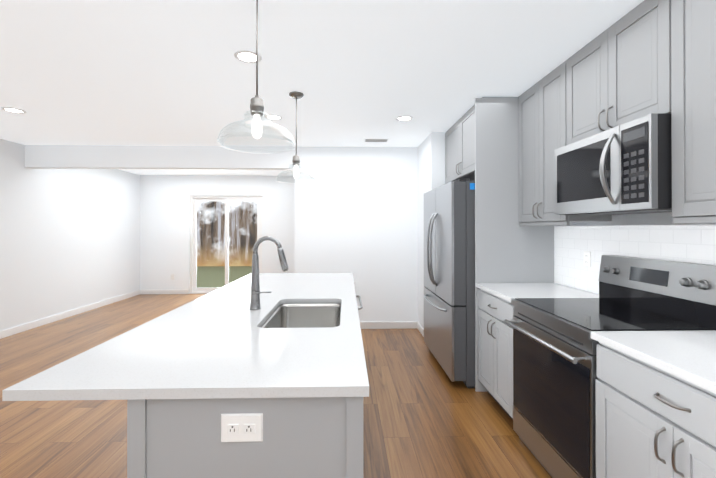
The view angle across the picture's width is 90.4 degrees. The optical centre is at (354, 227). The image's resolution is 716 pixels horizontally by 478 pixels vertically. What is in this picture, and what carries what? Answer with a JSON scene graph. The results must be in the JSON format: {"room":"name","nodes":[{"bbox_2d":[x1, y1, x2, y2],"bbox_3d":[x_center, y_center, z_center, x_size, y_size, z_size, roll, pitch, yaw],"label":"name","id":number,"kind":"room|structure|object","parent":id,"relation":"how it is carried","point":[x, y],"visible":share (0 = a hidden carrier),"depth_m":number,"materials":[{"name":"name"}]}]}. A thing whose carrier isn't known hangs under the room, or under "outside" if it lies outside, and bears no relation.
{"room":"kitchen","nodes":[
{"label":"kitchen","id":0,"kind":"room"},
{"bbox_2d":[0,139,139,330],"bbox_3d":[-4.456,0.136,2.845,0.100,2.510,9.500,0,0,-1],"label":"wall","id":1,"kind":"structure","parent":0,"point":[69,239],"depth_m":5.44,"materials":[{"name":"white paint"}]},
{"bbox_2d":[0,290,140,338],"bbox_3d":[-4.398,1.343,2.842,0.016,0.095,9.300,0,0,-1],"label":"baseboard","id":2,"kind":"structure","parent":1,"relation":"attached to","point":[73,312],"depth_m":5.41,"materials":[{"name":"white wood"}]},
{"bbox_2d":[25,145,294,169],"bbox_3d":[-2.643,-0.961,4.907,3.630,0.300,0.120,0,0,-1],"label":"header beam","id":3,"kind":"structure","parent":0,"point":[113,157],"depth_m":4.85,"materials":[{"name":"white paint"}]},
{"bbox_2d":[140,175,294,293],"bbox_3d":[-1.474,0.154,7.644,6.110,2.510,0.140,0,0,-1],"label":"wall","id":4,"kind":"structure","parent":0,"point":[164,227],"depth_m":7.52,"materials":[{"name":"white paint"}]},
{"bbox_2d":[141,289,187,293],"bbox_3d":[-4.006,1.361,7.497,0.980,0.095,0.013,0,0,-1],"label":"baseboard","id":5,"kind":"structure","parent":4,"relation":"attached to","point":[142,291],"depth_m":7.49,"materials":[{"name":"white wood"}]},
{"bbox_2d":[190,196,261,293],"bbox_3d":[-2.738,0.369,7.600,1.520,2.080,0.100,0,0,-1],"label":"sliding glass door","id":6,"kind":"structure","parent":4,"relation":"in","point":[194,289],"depth_m":7.59,"materials":[{"name":"white"}]},
{"bbox_2d":[0,294,551,477],"bbox_3d":[-1.352,1.431,2.920,6.310,0.080,9.500,0,0,-1],"label":"floor","id":7,"kind":"structure","parent":0,"point":[424,416],"depth_m":2.59,"materials":[{"name":"brown wood"}]},
{"bbox_2d":[127,282,366,477],"bbox_3d":[-0.324,0.946,2.591,0.761,0.888,3.091,0,0,-1],"label":"kitchen island","id":8,"kind":"object","parent":7,"relation":"on","point":[311,437],"depth_m":1.05,"materials":[{"name":"grey paint"}]},
{"bbox_2d":[2,273,368,400],"bbox_3d":[-0.515,0.484,2.351,1.045,0.031,2.650,0,0,-1],"label":"island countertop","id":9,"kind":"structure","parent":8,"relation":"on","point":[212,347],"depth_m":1.27,"materials":[{"name":"white stone"}]},
{"bbox_2d":[250,236,287,309],"bbox_3d":[-0.491,0.258,2.032,0.218,0.417,0.072,0,0,-1],"label":"gooseneck faucet","id":10,"kind":"object","parent":9,"relation":"on","point":[255,293],"visible":1,"depth_m":2.02,"materials":[{"name":"silver metal"}]},
{"bbox_2d":[261,303,340,327],"bbox_3d":[-0.276,0.610,1.996,0.411,0.218,0.706,0,0,-1],"label":"undermount sink","id":11,"kind":"object","parent":9,"relation":"in","point":[307,315],"visible":0.17,"depth_m":2.33,"materials":[{"name":"silver metal"}]},
{"bbox_2d":[424,179,474,388],"bbox_3d":[1.199,0.490,3.595,0.925,1.808,1.090,0,0,-1],"label":"fridge","id":12,"kind":"object","parent":7,"relation":"on","point":[449,274],"visible":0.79,"depth_m":3.05,"materials":[{"name":"silver metal"}]},
{"bbox_2d":[478,289,514,419],"bbox_3d":[1.358,0.951,2.693,0.699,0.878,0.654,0,0,-1],"label":"base cabinet","id":13,"kind":"object","parent":7,"relation":"on","point":[495,354],"visible":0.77,"depth_m":2.63,"materials":[{"name":"grey paint"}]},
{"bbox_2d":[475,283,598,301],"bbox_3d":[1.363,0.486,2.694,0.673,0.031,0.656,0,0,-1],"label":"countertop","id":14,"kind":"structure","parent":13,"relation":"on","point":[507,291],"depth_m":2.65,"materials":[{"name":"white stone"}]},
{"bbox_2d":[475,98,553,391],"bbox_3d":[1.361,0.146,3.035,0.675,2.490,0.020,0,0,-1],"label":"panel","id":15,"kind":"object","parent":7,"relation":"on","point":[508,249],"visible":0.54,"depth_m":3.02,"materials":[{"name":"grey paint"}]},
{"bbox_2d":[504,255,715,477],"bbox_3d":[1.353,0.785,1.982,0.742,1.205,0.752,0,0,-1],"label":"range","id":16,"kind":"object","parent":7,"relation":"on","point":[554,379],"visible":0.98,"depth_m":1.88,"materials":[{"name":"silver metal"}]},
{"bbox_2d":[596,342,715,477],"bbox_3d":[1.396,0.946,1.218,0.699,0.878,0.761,0,0,-1],"label":"base cabinet","id":17,"kind":"object","parent":7,"relation":"on","point":[652,421],"visible":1,"depth_m":1.31,"materials":[{"name":"grey paint"}]},
{"bbox_2d":[0,0,643,175],"bbox_3d":[-1.352,-1.159,2.930,6.310,0.080,9.500,0,0,-1],"label":"ceiling","id":18,"kind":"structure","parent":0,"point":[356,73],"depth_m":2.46,"materials":[{"name":"white paint"}]},
{"bbox_2d":[1,107,25,113],"bbox_3d":[-3.250,-1.113,3.391,0.176,0.007,0.176,0,0,-1],"label":"recessed light","id":19,"kind":"object","parent":18,"relation":"in","point":[14,110],"visible":1,"depth_m":3.39,"materials":[{"name":"white plastic"}]},
{"bbox_2d":[234,50,261,63],"bbox_3d":[-0.702,-1.117,2.337,0.176,0.007,0.176,0,0,-1],"label":"recessed light","id":20,"kind":"object","parent":18,"relation":"in","point":[246,56],"visible":0.9,"depth_m":2.33,"materials":[{"name":"white plastic"}]},
{"bbox_2d":[217,0,294,153],"bbox_3d":[-0.460,-0.752,1.671,0.354,0.742,0.354,0,0,-1],"label":"pendant light","id":21,"kind":"object","parent":18,"relation":"hanging from","point":[257,112],"visible":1,"depth_m":1.66,"materials":[{"name":"clear glass"}]},
{"bbox_2d":[265,114,281,119],"bbox_3d":[-0.824,-1.112,3.604,0.176,0.007,0.176,0,0,-1],"label":"recessed light","id":22,"kind":"object","parent":18,"relation":"in","point":[275,117],"visible":0.73,"depth_m":3.61,"materials":[{"name":"white plastic"}]},
{"bbox_2d":[276,91,315,183],"bbox_3d":[-0.494,-0.753,2.991,0.330,0.731,0.330,0,0,-1],"label":"pendant light","id":23,"kind":"object","parent":18,"relation":"hanging from","point":[296,157],"visible":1,"depth_m":2.97,"materials":[{"name":"clear glass"}]},
{"bbox_2d":[364,139,388,141],"bbox_3d":[0.272,-1.108,4.552,0.300,0.008,0.160,0,0,-1],"label":"ceiling vent","id":24,"kind":"object","parent":18,"relation":"in","point":[375,140],"visible":0.98,"depth_m":4.53,"materials":[{"name":"white metal"}]},
{"bbox_2d":[396,116,412,120],"bbox_3d":[0.505,-1.112,3.638,0.176,0.007,0.176,0,0,-1],"label":"recessed light","id":25,"kind":"object","parent":18,"relation":"in","point":[403,118],"visible":1,"depth_m":3.64,"materials":[{"name":"white plastic"}]},
{"bbox_2d":[446,0,647,131],"bbox_3d":[1.422,-1.113,1.968,0.608,0.018,4.375,0,0,-1],"label":"cabinet filler","id":26,"kind":"object","parent":18,"relation":"attached to","point":[610,27],"visible":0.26,"depth_m":2.27,"materials":[{"name":"grey paint"}]},
{"bbox_2d":[295,146,417,321],"bbox_3d":[0.410,0.144,4.981,2.480,2.510,0.120,0,0,-1],"label":"wall","id":27,"kind":"structure","parent":0,"point":[356,212],"depth_m":4.92,"materials":[{"name":"white paint"}]},
{"bbox_2d":[360,321,416,328],"bbox_3d":[0.015,1.351,4.913,1.713,0.095,0.046,0,0,-1],"label":"baseboard","id":28,"kind":"structure","parent":27,"relation":"attached to","point":[364,325],"depth_m":4.90,"materials":[{"name":"white wood"}]},
{"bbox_2d":[418,132,445,328],"bbox_3d":[1.272,0.142,4.551,0.780,2.510,0.785,0,0,-1],"label":"wall","id":29,"kind":"structure","parent":0,"point":[431,161],"depth_m":4.52,"materials":[{"name":"white paint"}]},
{"bbox_2d":[417,321,423,336],"bbox_3d":[0.875,1.350,4.521,0.013,0.095,0.755,0,0,-1],"label":"baseboard","id":30,"kind":"structure","parent":29,"relation":"attached to","point":[419,327],"depth_m":4.70,"materials":[{"name":"white wood"}]},
{"bbox_2d":[557,212,715,293],"bbox_3d":[1.752,0.136,3.005,0.100,2.510,9.500,0,0,-1],"label":"wall","id":31,"kind":"structure","parent":0,"point":[664,218],"depth_m":2.17,"materials":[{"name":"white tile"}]},
{"bbox_2d":[445,105,474,183],"bbox_3d":[1.356,-0.801,3.603,0.657,0.590,1.101,0,0,-1],"label":"upper cabinet","id":32,"kind":"object","parent":31,"relation":"attached to","point":[460,149],"visible":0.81,"depth_m":3.56,"materials":[{"name":"grey paint"}]},
{"bbox_2d":[518,63,611,225],"bbox_3d":[1.534,-0.556,2.703,0.347,1.088,0.655,0,0,-1],"label":"upper cabinet","id":33,"kind":"object","parent":31,"relation":"attached to","point":[541,121],"visible":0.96,"depth_m":2.66,"materials":[{"name":"grey paint"}]},
{"bbox_2d":[566,0,670,144],"bbox_3d":[1.552,-0.810,1.993,0.347,0.585,0.758,0,0,-1],"label":"upper cabinet","id":34,"kind":"object","parent":31,"relation":"attached to","point":[619,73],"visible":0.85,"depth_m":1.89,"materials":[{"name":"grey paint"}]},
{"bbox_2d":[554,113,671,214],"bbox_3d":[1.490,-0.298,1.990,0.469,0.434,0.748,0,0,-1],"label":"over-the-range microwave","id":35,"kind":"object","parent":34,"relation":"attached to","point":[625,168],"visible":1,"depth_m":1.81,"materials":[{"name":"silver metal"}]},
{"bbox_2d":[554,224,715,293],"bbox_3d":[1.748,0.224,1.093,0.002,0.479,3.878,0,0,-1],"label":"tile backsplash","id":36,"kind":"structure","parent":31,"relation":"attached to","point":[686,243],"depth_m":2.29,"materials":[{"name":"white tile"}]},
{"bbox_2d":[584,251,590,266],"bbox_3d":[1.703,0.232,2.613,0.008,0.115,0.072,0,0,-1],"label":"outlet","id":37,"kind":"object","parent":36,"relation":"attached to","point":[587,258],"visible":1,"depth_m":2.60,"materials":[{"name":"white plastic"}]},
{"bbox_2d":[671,0,715,223],"bbox_3d":[1.574,-0.562,1.156,0.347,1.088,0.907,0,0,-1],"label":"upper cabinet","id":38,"kind":"object","parent":31,"relation":"attached to","point":[693,79],"visible":1,"depth_m":1.50,"materials":[{"name":"grey paint"}]},
{"label":"outside","id":39,"kind":"structure","parent":0,"visible":0},
{"bbox_2d":[197,201,256,265],"bbox_3d":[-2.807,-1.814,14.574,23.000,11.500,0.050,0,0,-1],"label":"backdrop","id":40,"kind":"structure","parent":39,"point":[234,209],"depth_m":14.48,"materials":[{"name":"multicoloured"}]},
{"bbox_3d":[1.416,0.943,0.454,0.699,0.878,0.763,0,0,-1],"label":"base cabinet","id":41,"kind":"object","parent":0,"visible":0},
{"bbox_2d":[591,331,715,393],"bbox_3d":[1.423,0.477,0.373,0.673,0.031,2.458,0,0,-1],"label":"countertop","id":42,"kind":"structure","parent":41,"relation":"on","point":[689,356],"depth_m":1.35,"materials":[{"name":"white stone"}]},
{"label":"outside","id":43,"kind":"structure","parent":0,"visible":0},
{"bbox_2d":[197,266,251,287],"bbox_3d":[-2.719,1.673,11.117,23.000,0.200,6.840,0,0,-1],"label":"lawn","id":44,"kind":"structure","parent":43,"point":[216,276],"depth_m":11.87,"materials":[{"name":"green plant"}]}
]}

